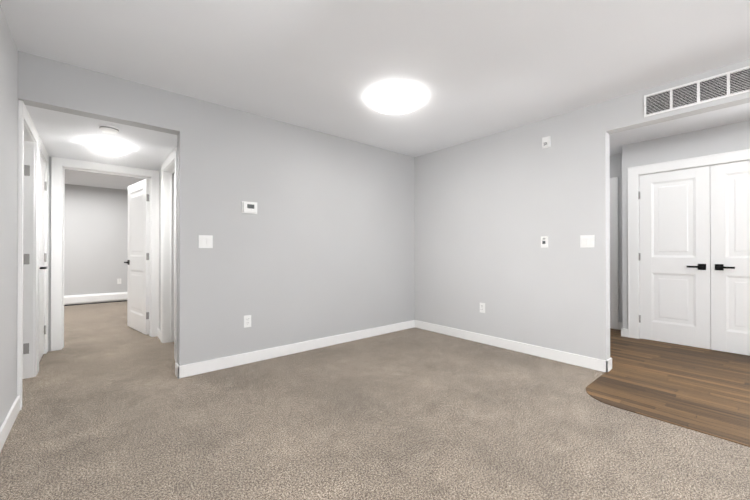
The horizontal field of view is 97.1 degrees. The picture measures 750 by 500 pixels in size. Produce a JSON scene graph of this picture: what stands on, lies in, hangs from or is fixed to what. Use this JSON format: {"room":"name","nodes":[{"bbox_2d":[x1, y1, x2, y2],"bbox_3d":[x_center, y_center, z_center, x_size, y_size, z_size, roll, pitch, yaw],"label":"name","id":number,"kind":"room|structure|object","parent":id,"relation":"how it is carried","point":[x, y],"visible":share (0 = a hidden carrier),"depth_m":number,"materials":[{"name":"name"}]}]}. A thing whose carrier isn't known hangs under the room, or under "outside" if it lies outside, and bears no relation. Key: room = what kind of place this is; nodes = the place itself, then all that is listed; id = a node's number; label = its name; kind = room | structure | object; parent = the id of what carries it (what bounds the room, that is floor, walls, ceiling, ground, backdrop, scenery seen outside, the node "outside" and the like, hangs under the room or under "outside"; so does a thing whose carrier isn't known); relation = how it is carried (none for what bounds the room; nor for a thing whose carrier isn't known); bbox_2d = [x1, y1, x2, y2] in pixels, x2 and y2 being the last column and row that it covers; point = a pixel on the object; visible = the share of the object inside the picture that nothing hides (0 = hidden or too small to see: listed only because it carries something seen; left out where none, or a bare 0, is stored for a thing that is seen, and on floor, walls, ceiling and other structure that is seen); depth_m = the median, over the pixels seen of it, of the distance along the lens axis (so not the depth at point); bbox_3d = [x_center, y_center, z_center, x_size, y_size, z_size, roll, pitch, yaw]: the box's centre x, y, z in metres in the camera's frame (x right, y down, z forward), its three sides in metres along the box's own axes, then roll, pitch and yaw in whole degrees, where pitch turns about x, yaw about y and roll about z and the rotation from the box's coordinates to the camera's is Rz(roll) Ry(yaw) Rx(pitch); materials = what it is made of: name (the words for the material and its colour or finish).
{"room":"empty living room","nodes":[
{"label":"empty living room","id":0,"kind":"room"},
{"bbox_2d":[0,5,17,426],"bbox_3d":[-0.903,-0.133,0.362,0.120,2.440,8.370,0,0,-40],"label":"wall","id":1,"kind":"structure","parent":0,"point":[8,202],"depth_m":2.00,"materials":[{"name":"grey paint"}]},
{"bbox_2d":[0,396,19,451],"bbox_3d":[-0.284,1.032,-0.268,0.014,0.105,6.615,0,0,-40],"label":"baseboard","id":2,"kind":"structure","parent":1,"relation":"attached to","point":[5,429],"depth_m":1.98,"materials":[{"name":"white wood"}]},
{"bbox_2d":[17,100,38,409],"bbox_3d":[-2.765,0.037,2.551,0.162,2.120,0.890,0,0,-40],"label":"door frame","id":3,"kind":"structure","parent":1,"relation":"attached to","point":[28,246],"depth_m":2.83,"materials":[{"name":"white wood"}]},
{"bbox_2d":[39,155,46,361],"bbox_3d":[-3.294,0.081,3.276,0.091,2.015,0.604,0,0,-40],"label":"door","id":4,"kind":"structure","parent":1,"relation":"in","point":[42,267],"depth_m":3.38,"materials":[{"name":"white wood"}]},
{"bbox_2d":[48,157,50,350],"bbox_3d":[-3.759,-0.119,3.505,4.000,2.440,0.120,0,0,-40],"label":"wall","id":5,"kind":"structure","parent":0,"point":[49,299],"depth_m":3.61,"materials":[{"name":"grey paint"}]},
{"bbox_2d":[38,137,158,371],"bbox_3d":[-3.009,0.042,3.625,1.181,2.120,0.951,0,0,-40],"label":"door frame","id":6,"kind":"structure","parent":5,"relation":"attached to","point":[59,166],"depth_m":3.65,"materials":[{"name":"white wood"}]},
{"bbox_2d":[124,179,148,334],"bbox_3d":[-3.271,0.086,4.523,0.222,2.015,0.809,0,0,-40],"label":"door","id":7,"kind":"structure","parent":5,"relation":"in","point":[137,262],"depth_m":4.47,"materials":[{"name":"white wood"}]},
{"bbox_2d":[64,184,127,295],"bbox_3d":[-6.369,-0.105,6.576,4.000,2.440,0.120,0,0,-40],"label":"wall","id":8,"kind":"structure","parent":0,"point":[95,238],"depth_m":6.93,"materials":[{"name":"grey paint"}]},
{"bbox_2d":[64,292,126,305],"bbox_3d":[-6.005,1.013,6.760,2.800,0.205,0.064,0,0,-40],"label":"baseboard heater","id":9,"kind":"object","parent":8,"relation":"attached to","point":[70,300],"visible":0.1,"depth_m":6.88,"materials":[{"name":"white metal"}]},
{"bbox_2d":[25,105,176,170],"bbox_3d":[-2.634,-1.180,3.291,1.030,0.320,1.670,0,0,-40],"label":"ceiling","id":10,"kind":"structure","parent":0,"point":[65,135],"depth_m":3.06,"materials":[{"name":"white paint"}]},
{"bbox_2d":[87,142,127,156],"bbox_3d":[-2.578,-0.970,3.200,0.310,0.100,0.310,0,0,-40],"label":"hall light","id":11,"kind":"object","parent":10,"relation":"attached to","point":[108,148],"visible":1,"depth_m":3.12,"materials":[{"name":"white glass"}]},
{"bbox_2d":[99,124,119,133],"bbox_3d":[-2.216,-1.003,2.760,0.136,0.038,0.136,0,0,-40],"label":"smoke detector","id":12,"kind":"object","parent":10,"relation":"attached to","point":[111,129],"visible":1,"depth_m":2.73,"materials":[{"name":"white plastic"}]},
{"bbox_2d":[159,169,160,330],"bbox_3d":[-2.196,-0.118,3.659,0.120,2.440,1.670,0,0,-40],"label":"wall","id":13,"kind":"structure","parent":0,"point":[160,249],"depth_m":4.15,"materials":[{"name":"grey paint"}]},
{"bbox_2d":[157,328,160,340],"bbox_3d":[-2.677,1.051,4.115,0.014,0.105,0.345,0,0,-40],"label":"baseboard","id":14,"kind":"structure","parent":13,"relation":"attached to","point":[158,333],"depth_m":4.15,"materials":[{"name":"white wood"}]},
{"bbox_2d":[161,147,176,361],"bbox_3d":[-2.209,0.042,3.673,0.162,2.120,0.940,0,0,-40],"label":"door frame","id":15,"kind":"structure","parent":13,"relation":"attached to","point":[169,249],"depth_m":3.94,"materials":[{"name":"white wood"}]},
{"bbox_2d":[18,51,414,365],"bbox_3d":[-0.135,-0.116,4.237,6.070,2.440,0.120,0,0,-40],"label":"wall","id":16,"kind":"structure","parent":0,"point":[320,244],"depth_m":3.34,"materials":[{"name":"grey paint"}]},
{"bbox_2d":[199,235,212,247],"bbox_3d":[-1.519,-0.075,2.971,0.116,0.115,0.015,0,0,-40],"label":"light switch","id":17,"kind":"object","parent":16,"relation":"attached to","point":[205,241],"visible":1,"depth_m":2.97,"materials":[{"name":"white plastic"}]},
{"bbox_2d":[244,315,250,327],"bbox_3d":[-1.237,0.692,3.212,0.070,0.115,0.009,0,0,-40],"label":"electrical outlet","id":18,"kind":"object","parent":16,"relation":"attached to","point":[247,320],"visible":1,"depth_m":3.21,"materials":[{"name":"white plastic"}]},
{"bbox_2d":[242,201,256,213],"bbox_3d":[-1.218,-0.413,3.222,0.150,0.114,0.026,0,0,-40],"label":"thermostat","id":19,"kind":"object","parent":16,"relation":"attached to","point":[249,207],"visible":1,"depth_m":3.21,"materials":[{"name":"white plastic"}]},
{"bbox_2d":[176,320,415,378],"bbox_3d":[-0.561,1.050,3.794,2.966,0.105,0.034,0,0,-40],"label":"baseboard","id":20,"kind":"structure","parent":16,"relation":"attached to","point":[187,370],"depth_m":3.42,"materials":[{"name":"white wood"}]},
{"bbox_2d":[0,301,749,499],"bbox_3d":[-0.486,1.161,3.355,9.600,0.120,12.640,0,0,-40],"label":"floor carpet","id":21,"kind":"object","parent":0,"point":[114,407],"visible":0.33,"depth_m":2.00,"materials":[{"name":"beige carpet"}]},
{"bbox_2d":[0,0,749,189],"bbox_3d":[-0.486,-1.399,3.366,9.600,0.120,12.640,0,0,-40],"label":"ceiling","id":22,"kind":"structure","parent":0,"point":[469,70],"depth_m":2.28,"materials":[{"name":"white paint"}]},
{"bbox_2d":[369,87,422,113],"bbox_3d":[0.184,-1.297,2.918,0.480,0.088,0.480,0,0,-40],"label":"flush-mount light","id":23,"kind":"object","parent":22,"relation":"attached to","point":[396,100],"visible":0.98,"depth_m":2.82,"materials":[{"name":"white glass"}]},
{"bbox_2d":[415,59,749,359],"bbox_3d":[2.748,-0.124,2.290,0.120,2.440,6.580,0,0,-40],"label":"wall","id":24,"kind":"structure","parent":0,"point":[490,210],"depth_m":3.50,"materials":[{"name":"grey paint"}]},
{"bbox_2d":[480,303,484,312],"bbox_3d":[1.272,0.685,3.922,0.009,0.115,0.070,0,0,-40],"label":"electrical outlet","id":25,"kind":"object","parent":24,"relation":"attached to","point":[482,307],"visible":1,"depth_m":3.92,"materials":[{"name":"white plastic"}]},
{"bbox_2d":[416,320,611,371],"bbox_3d":[1.345,1.050,3.846,0.034,0.105,2.304,0,0,-40],"label":"baseboard","id":26,"kind":"structure","parent":24,"relation":"attached to","point":[570,358],"depth_m":3.52,"materials":[{"name":"white wood"}]},
{"bbox_2d":[541,236,547,247],"bbox_3d":[1.729,-0.081,3.381,0.018,0.116,0.072,0,0,-40],"label":"intercom","id":27,"kind":"object","parent":24,"relation":"attached to","point":[544,241],"visible":1,"depth_m":3.37,"materials":[{"name":"white plastic"}]},
{"bbox_2d":[542,136,550,147],"bbox_3d":[1.737,-1.097,3.364,0.034,0.110,0.076,0,0,-40],"label":"fire alarm strobe","id":28,"kind":"object","parent":24,"relation":"attached to","point":[546,142],"visible":1,"depth_m":3.35,"materials":[{"name":"white plastic"}]},
{"bbox_2d":[580,235,594,247],"bbox_3d":[1.980,-0.081,3.089,0.015,0.115,0.116,0,0,-40],"label":"light switch","id":29,"kind":"object","parent":24,"relation":"attached to","point":[587,241],"visible":1,"depth_m":3.09,"materials":[{"name":"white plastic"}]},
{"bbox_2d":[644,66,749,116],"bbox_3d":[2.467,-1.203,2.524,0.011,0.180,0.653,0,0,-40],"label":"air vent","id":30,"kind":"object","parent":24,"relation":"in","point":[724,85],"visible":1,"depth_m":2.52,"materials":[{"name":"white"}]},
{"bbox_2d":[610,154,622,322],"bbox_3d":[2.844,-0.111,5.326,0.120,2.440,2.080,0,0,-40],"label":"wall","id":31,"kind":"structure","parent":0,"point":[616,165],"depth_m":4.59,"materials":[{"name":"grey paint"}]},
{"bbox_2d":[610,234,610,327],"bbox_3d":[3.023,0.091,5.011,0.115,2.018,0.904,0,0,-40],"label":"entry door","id":32,"kind":"structure","parent":31,"relation":"in","point":[610,280],"depth_m":4.67,"materials":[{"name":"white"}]},
{"bbox_2d":[610,177,617,328],"bbox_3d":[3.067,0.048,5.048,0.143,2.120,1.090,0,0,-40],"label":"trim","id":33,"kind":"structure","parent":31,"relation":"attached to","point":[614,240],"depth_m":4.62,"materials":[{"name":"white wood"}]},
{"bbox_2d":[586,328,749,446],"bbox_3d":[3.220,1.105,2.686,2.840,0.025,6.580,0,0,-40],"label":"floor","id":34,"kind":"structure","parent":0,"point":[704,391],"depth_m":2.67,"materials":[{"name":"brown wood"}]},
{"bbox_2d":[622,120,749,328],"bbox_3d":[4.663,-0.123,2.553,0.120,2.440,4.500,0,0,-40],"label":"wall","id":35,"kind":"structure","parent":0,"point":[719,139],"depth_m":3.87,"materials":[{"name":"grey paint"}]},
{"bbox_2d":[620,326,627,336],"bbox_3d":[3.306,1.052,4.357,0.424,0.105,0.014,0,0,-40],"label":"baseboard","id":36,"kind":"structure","parent":35,"relation":"attached to","point":[624,332],"depth_m":4.20,"materials":[{"name":"white wood"}]},
{"bbox_2d":[639,166,710,348],"bbox_3d":[3.468,0.083,3.856,0.091,2.015,0.616,0,0,-40],"label":"closet door","id":37,"kind":"structure","parent":35,"relation":"in","point":[675,277],"depth_m":3.84,"materials":[{"name":"white wood"}]},
{"bbox_2d":[628,149,749,338],"bbox_3d":[3.711,0.032,3.657,0.143,2.140,1.460,0,0,-40],"label":"trim","id":38,"kind":"structure","parent":35,"relation":"attached to","point":[634,259],"depth_m":4.10,"materials":[{"name":"white wood"}]},
{"bbox_2d":[710,160,749,355],"bbox_3d":[3.868,0.081,3.385,0.091,2.015,0.616,0,0,-40],"label":"closet door","id":39,"kind":"structure","parent":35,"relation":"in","point":[730,245],"depth_m":3.52,"materials":[{"name":"white wood"}]}
]}

